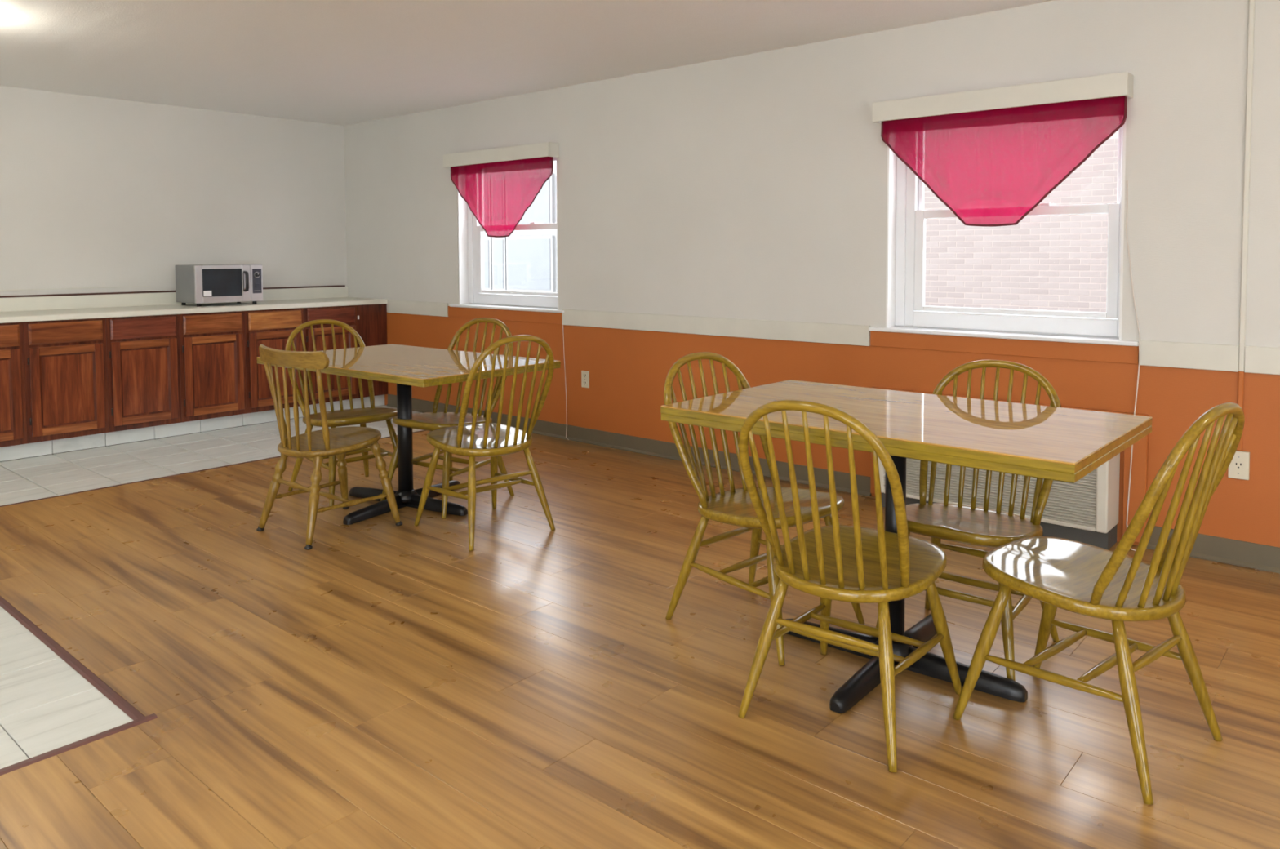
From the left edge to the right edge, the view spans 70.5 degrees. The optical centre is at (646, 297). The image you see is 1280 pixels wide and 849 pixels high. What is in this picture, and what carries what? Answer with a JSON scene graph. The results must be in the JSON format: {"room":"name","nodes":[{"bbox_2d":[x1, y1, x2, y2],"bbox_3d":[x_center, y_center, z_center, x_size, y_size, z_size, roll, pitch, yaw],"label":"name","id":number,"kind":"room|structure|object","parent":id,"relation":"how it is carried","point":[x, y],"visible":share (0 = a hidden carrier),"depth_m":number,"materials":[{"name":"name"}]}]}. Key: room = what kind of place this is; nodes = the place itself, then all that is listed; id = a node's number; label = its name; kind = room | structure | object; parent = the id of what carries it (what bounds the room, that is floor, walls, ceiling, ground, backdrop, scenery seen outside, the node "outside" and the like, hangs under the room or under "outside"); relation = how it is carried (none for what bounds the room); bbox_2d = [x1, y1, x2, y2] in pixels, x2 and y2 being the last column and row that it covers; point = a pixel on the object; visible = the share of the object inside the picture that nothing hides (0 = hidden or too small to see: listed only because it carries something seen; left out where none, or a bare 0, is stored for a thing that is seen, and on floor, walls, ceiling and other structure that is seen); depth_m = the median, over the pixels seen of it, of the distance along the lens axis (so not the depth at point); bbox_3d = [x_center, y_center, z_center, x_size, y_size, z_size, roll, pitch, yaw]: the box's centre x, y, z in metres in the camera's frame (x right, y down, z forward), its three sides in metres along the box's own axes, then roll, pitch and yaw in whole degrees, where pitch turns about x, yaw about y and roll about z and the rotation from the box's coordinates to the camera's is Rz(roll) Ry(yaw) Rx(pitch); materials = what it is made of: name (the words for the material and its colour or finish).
{"room":"common room","nodes":[
{"label":"common room","id":0,"kind":"room"},
{"bbox_2d":[0,85,346,296],"bbox_3d":[-5.192,-0.166,5.280,0.150,2.432,7.527,2,4,41],"label":"wall","id":1,"kind":"structure","parent":0,"point":[95,192],"depth_m":6.84,"materials":[{"name":"white paint"}]},
{"bbox_2d":[0,285,148,290],"bbox_3d":[-5.624,0.025,4.667,0.006,0.008,5.720,2,4,41],"label":"trim","id":2,"kind":"structure","parent":1,"relation":"attached to","point":[135,286],"depth_m":6.46,"materials":[{"name":"paint"}]},
{"bbox_2d":[0,0,1055,125],"bbox_3d":[-1.100,-1.290,1.813,10.806,0.120,7.707,2,4,41],"label":"ceiling","id":3,"kind":"structure","parent":0,"point":[335,62],"depth_m":4.90,"materials":[{"name":"white paint"}]},
{"bbox_2d":[0,404,1279,848],"bbox_3d":[-1.092,1.260,1.936,10.806,0.120,7.707,2,4,41],"label":"floor","id":4,"kind":"structure","parent":0,"point":[380,683],"depth_m":2.68,"materials":[{"name":"wood"}]},
{"bbox_2d":[0,322,26,447],"bbox_3d":[-4.304,0.539,5.734,0.637,0.773,0.469,2,4,41],"label":"base cabinet","id":5,"kind":"object","parent":4,"relation":"on","point":[13,423],"visible":1,"depth_m":5.65,"materials":[{"name":"brown wood"}]},
{"bbox_2d":[22,318,109,443],"bbox_3d":[-3.998,0.521,6.090,0.637,0.773,0.469,2,4,41],"label":"base cabinet","id":6,"kind":"object","parent":4,"relation":"on","point":[65,361],"visible":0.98,"depth_m":5.88,"materials":[{"name":"brown wood"}]},
{"bbox_2d":[0,595,145,719],"bbox_3d":[-2.484,1.128,3.443,2.864,0.006,0.030,2,4,41],"label":"trim","id":7,"kind":"structure","parent":4,"relation":"on","point":[135,714],"depth_m":2.85,"materials":[{"name":"brown wood"}]},
{"bbox_2d":[0,713,157,775],"bbox_3d":[-2.673,1.245,1.031,0.030,0.006,3.975,2,4,41],"label":"trim","id":8,"kind":"structure","parent":4,"relation":"on","point":[3,771],"depth_m":2.38,"materials":[{"name":"brown wood"}]},
{"bbox_2d":[105,314,182,432],"bbox_3d":[-3.691,0.503,6.446,0.637,0.773,0.469,2,4,41],"label":"base cabinet","id":9,"kind":"object","parent":4,"relation":"on","point":[143,352],"visible":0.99,"depth_m":6.23,"materials":[{"name":"brown wood"}]},
{"bbox_2d":[0,394,384,461],"bbox_3d":[-4.663,1.014,4.983,0.030,0.100,7.376,2,4,41],"label":"toe kick","id":10,"kind":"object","parent":4,"relation":"on","point":[59,446],"depth_m":6.35,"materials":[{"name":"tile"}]},
{"bbox_2d":[178,311,246,422],"bbox_3d":[-3.384,0.485,6.801,0.637,0.773,0.469,2,4,41],"label":"base cabinet","id":11,"kind":"object","parent":4,"relation":"on","point":[212,350],"visible":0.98,"depth_m":6.59,"materials":[{"name":"brown wood"}]},
{"bbox_2d":[0,430,426,506],"bbox_3d":[-2.447,1.022,5.677,0.013,0.005,3.407,2,4,41],"label":"trim","id":12,"kind":"structure","parent":4,"relation":"on","point":[422,430],"depth_m":5.17,"materials":[{"name":"brown wood"}]},
{"bbox_2d":[244,307,304,413],"bbox_3d":[-3.078,0.466,7.157,0.637,0.773,0.469,2,4,41],"label":"base cabinet","id":13,"kind":"object","parent":4,"relation":"on","point":[271,328],"visible":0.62,"depth_m":6.89,"materials":[{"name":"brown wood"}]},
{"bbox_2d":[256,344,402,550],"bbox_3d":[-1.502,0.654,4.261,0.577,0.868,0.493,2,4,39],"label":"chair","id":14,"kind":"object","parent":4,"relation":"on","point":[326,442],"visible":1,"depth_m":4.14,"materials":[{"name":"brown wood"}]},
{"bbox_2d":[303,305,358,404],"bbox_3d":[-2.771,0.448,7.513,0.637,0.773,0.469,2,4,41],"label":"base cabinet","id":15,"kind":"object","parent":4,"relation":"on","point":[345,314],"visible":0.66,"depth_m":7.30,"materials":[{"name":"brown wood"}]},
{"bbox_2d":[0,284,387,323],"bbox_3d":[-4.839,0.112,5.089,0.648,0.145,7.375,2,4,41],"label":"countertop","id":16,"kind":"structure","parent":15,"relation":"on","point":[55,307],"depth_m":6.60,"materials":[{"name":"white laminate"}]},
{"bbox_2d":[175,264,262,306],"bbox_3d":[-3.241,-0.098,6.893,0.395,0.304,0.505,2,4,41],"label":"microwave","id":17,"kind":"object","parent":16,"relation":"on","point":[198,284],"visible":1,"depth_m":6.77,"materials":[{"name":"metal"}]},
{"bbox_2d":[356,303,387,398],"bbox_3d":[-2.304,0.442,7.607,0.027,0.773,0.280,2,4,41],"label":"end panel","id":18,"kind":"object","parent":15,"relation":"attached to","point":[371,318],"visible":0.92,"depth_m":7.60,"materials":[{"name":"brown wood"}]},
{"bbox_2d":[285,319,397,506],"bbox_3d":[-1.639,0.595,4.931,0.475,0.928,0.588,-3,4,-44],"label":"spindle chair","id":19,"kind":"object","parent":4,"relation":"on","point":[351,416],"visible":0.68,"depth_m":4.96,"materials":[{"name":"brown wood"}]},
{"bbox_2d":[257,344,560,524],"bbox_3d":[-1.226,0.690,4.620,1.415,0.760,0.883,2,4,41],"label":"dining table","id":20,"kind":"object","parent":4,"relation":"on","point":[406,366],"visible":0.85,"depth_m":4.53,"materials":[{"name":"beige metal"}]},
{"bbox_2d":[380,317,514,518],"bbox_3d":[-1.027,0.593,4.756,0.475,0.944,0.588,2,3,33],"label":"spindle chair","id":21,"kind":"object","parent":4,"relation":"on","point":[429,421],"visible":0.7,"depth_m":4.79,"materials":[{"name":"brown wood"}]},
{"bbox_2d":[413,334,555,551],"bbox_3d":[-0.747,0.623,4.227,0.461,0.935,0.588,-3,4,-42],"label":"spindle chair","id":22,"kind":"object","parent":4,"relation":"on","point":[486,439],"visible":1,"depth_m":4.12,"materials":[{"name":"brown wood"}]},
{"bbox_2d":[663,351,864,665],"bbox_3d":[0.389,0.674,3.175,0.475,0.926,0.588,-3,4,-44],"label":"spindle chair","id":23,"kind":"object","parent":4,"relation":"on","point":[734,507],"visible":0.68,"depth_m":3.17,"materials":[{"name":"brown wood"}]},
{"bbox_2d":[737,400,961,772],"bbox_3d":[0.569,0.708,2.536,0.461,0.919,0.588,2,3,37],"label":"spindle chair","id":24,"kind":"object","parent":4,"relation":"on","point":[855,563],"visible":1,"depth_m":2.42,"materials":[{"name":"brown wood"}]},
{"bbox_2d":[660,379,1152,713],"bbox_3d":[0.775,0.752,2.840,1.265,0.795,0.812,2,4,41],"label":"dining table","id":25,"kind":"object","parent":4,"relation":"on","point":[1061,444],"visible":0.69,"depth_m":2.65,"materials":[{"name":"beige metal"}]},
{"bbox_2d":[873,360,1061,680],"bbox_3d":[1.064,0.686,2.971,0.461,0.919,0.529,2,4,39],"label":"spindle chair","id":26,"kind":"object","parent":4,"relation":"on","point":[972,525],"visible":0.62,"depth_m":2.99,"materials":[{"name":"brown wood"}]},
{"bbox_2d":[877,453,1119,550],"bbox_3d":[1.625,0.825,4.283,1.075,0.503,0.214,2,4,41],"label":"air conditioner","id":27,"kind":"object","parent":4,"relation":"on","point":[1086,510],"visible":0.41,"depth_m":4.00,"materials":[{"name":"plastic"}]},
{"bbox_2d":[944,463,1096,511],"bbox_3d":[1.568,0.828,4.217,0.995,0.305,0.021,2,4,41],"label":"grille","id":28,"kind":"object","parent":27,"relation":"attached to","point":[1080,495],"depth_m":4.09,"materials":[{"name":"plastic"}]},
{"bbox_2d":[952,402,1244,804],"bbox_3d":[1.204,0.707,2.402,0.456,0.930,0.588,-2,4,-39],"label":"spindle chair","id":29,"kind":"object","parent":4,"relation":"on","point":[1077,577],"visible":1,"depth_m":2.28,"materials":[{"name":"brown wood"}]},
{"bbox_2d":[343,0,1279,546],"bbox_3d":[1.360,-0.161,4.722,10.806,2.432,0.180,2,4,41],"label":"wall","id":30,"kind":"structure","parent":0,"point":[751,186],"depth_m":4.95,"materials":[{"name":"white paint"}]},
{"bbox_2d":[386,299,448,316],"bbox_3d":[-1.878,0.085,7.398,0.823,0.108,0.016,2,4,41],"label":"trim","id":31,"kind":"structure","parent":30,"relation":"attached to","point":[418,308],"depth_m":7.37,"materials":[{"name":"paint"}]},
{"bbox_2d":[443,142,564,313],"bbox_3d":[-1.018,-0.499,6.690,1.275,1.173,0.280,2,4,41],"label":"window","id":32,"kind":"structure","parent":30,"relation":"in","point":[472,293],"depth_m":6.83,"materials":[{"name":"white plastic"}]},
{"bbox_2d":[450,156,553,237],"bbox_3d":[-1.079,-0.747,6.605,1.141,0.614,0.038,2,4,41],"label":"curtain","id":33,"kind":"object","parent":32,"relation":"hanging from","point":[499,194],"visible":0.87,"depth_m":6.59,"materials":[{"name":"pink fabric"}]},
{"bbox_2d":[448,306,562,324],"bbox_3d":[-1.072,0.126,6.709,1.290,0.084,0.010,2,4,41],"label":"trim","id":34,"kind":"structure","parent":30,"relation":"attached to","point":[458,312],"depth_m":6.66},
{"bbox_2d":[562,324,568,439],"bbox_3d":[-0.560,0.587,6.282,0.014,0.795,0.071,-2,3,-28],"label":"cable","id":35,"kind":"object","parent":30,"relation":"attached to","point":[562,325],"visible":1,"depth_m":6.29,"materials":[{"name":"white plastic"}]},
{"bbox_2d":[581,370,589,387],"bbox_3d":[-0.418,0.556,6.168,0.072,0.114,0.009,2,4,41],"label":"wall outlet","id":36,"kind":"object","parent":30,"relation":"attached to","point":[584,375],"visible":1,"depth_m":6.16,"materials":[{"name":"plastic"}]},
{"bbox_2d":[561,309,870,346],"bbox_3d":[0.296,0.168,5.527,2.320,0.108,0.016,2,4,41],"label":"trim","id":37,"kind":"structure","parent":30,"relation":"attached to","point":[828,333],"depth_m":5.36,"materials":[{"name":"paint"}]},
{"bbox_2d":[386,394,1279,573],"bbox_3d":[1.533,1.016,4.503,9.890,0.101,0.016,2,4,41],"label":"baseboard","id":38,"kind":"structure","parent":30,"relation":"attached to","point":[1225,550],"depth_m":5.17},
{"bbox_2d":[868,71,1138,346],"bbox_3d":[1.689,-0.395,4.360,1.275,1.173,0.280,2,4,41],"label":"window","id":39,"kind":"structure","parent":30,"relation":"in","point":[906,311],"depth_m":4.36,"materials":[{"name":"white plastic"}]},
{"bbox_2d":[880,95,1127,226],"bbox_3d":[1.632,-0.643,4.272,1.141,0.614,0.038,2,4,41],"label":"curtain","id":40,"kind":"object","parent":39,"relation":"hanging from","point":[990,168],"visible":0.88,"depth_m":4.24,"materials":[{"name":"pink fabric"}]},
{"bbox_2d":[870,331,1138,364],"bbox_3d":[1.661,0.230,4.357,1.270,0.084,0.010,2,4,41],"label":"trim","id":41,"kind":"structure","parent":30,"relation":"attached to","point":[1023,348],"depth_m":4.29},
{"bbox_2d":[870,386,1148,542],"bbox_3d":[1.681,0.770,4.357,1.300,0.565,0.023,2,4,41],"label":"surround panel","id":42,"kind":"object","parent":30,"relation":"attached to","point":[1138,486],"visible":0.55,"depth_m":3.96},
{"bbox_2d":[1125,180,1140,551],"bbox_3d":[2.121,0.290,3.915,0.054,1.597,0.142,0,3,2],"label":"cable","id":43,"kind":"object","parent":30,"relation":"attached to","point":[1126,180],"visible":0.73,"depth_m":3.95,"materials":[{"name":"white plastic"}]},
{"bbox_2d":[1140,340,1239,372],"bbox_3d":[2.282,0.244,3.818,0.364,0.108,0.016,2,4,41],"label":"trim","id":44,"kind":"structure","parent":30,"relation":"attached to","point":[1224,357],"depth_m":3.81,"materials":[{"name":"paint"}]},
{"bbox_2d":[1227,450,1249,479],"bbox_3d":[2.428,0.685,3.711,0.072,0.114,0.021,2,4,41],"label":"wall outlet","id":45,"kind":"object","parent":30,"relation":"attached to","point":[1239,466],"visible":0.94,"depth_m":3.70,"materials":[{"name":"plastic"}]},
{"bbox_2d":[1233,460,1244,470],"bbox_3d":[2.423,0.686,3.705,0.038,0.037,0.003,2,4,41],"label":"socket","id":46,"kind":"object","parent":45,"relation":"attached to","point":[1237,464],"depth_m":3.70,"materials":[{"name":"beige plastic"}]},
{"bbox_2d":[1236,0,1255,450],"bbox_3d":[2.427,-0.350,3.665,0.020,1.957,0.013,2,4,41],"label":"cable raceway","id":47,"kind":"object","parent":30,"relation":"attached to","point":[1251,2],"visible":0.85,"depth_m":3.66,"materials":[{"name":"paint"}]},
{"bbox_2d":[1244,346,1279,374],"bbox_3d":[3.857,0.305,2.463,3.750,0.108,0.016,2,4,41],"label":"trim","id":48,"kind":"structure","parent":30,"relation":"attached to","point":[1260,360],"depth_m":3.64,"materials":[{"name":"paint"}]},
{"label":"outside","id":49,"kind":"structure","parent":0,"visible":0},
{"bbox_3d":[3.916,0.961,16.864,44.000,0.200,21.442,2,4,41],"label":"ground","id":50,"kind":"structure","parent":49,"visible":0},
{"bbox_2d":[484,160,557,292],"bbox_3d":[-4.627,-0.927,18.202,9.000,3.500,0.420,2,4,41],"label":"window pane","id":51,"kind":"structure","parent":50,"relation":"on","point":[524,260],"depth_m":15.69,"materials":[{"name":"glass"}]},
{"bbox_2d":[924,129,1118,312],"bbox_3d":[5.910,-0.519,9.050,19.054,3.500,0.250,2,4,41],"label":"window pane","id":52,"kind":"structure","parent":50,"relation":"on","point":[1056,262],"depth_m":10.20,"materials":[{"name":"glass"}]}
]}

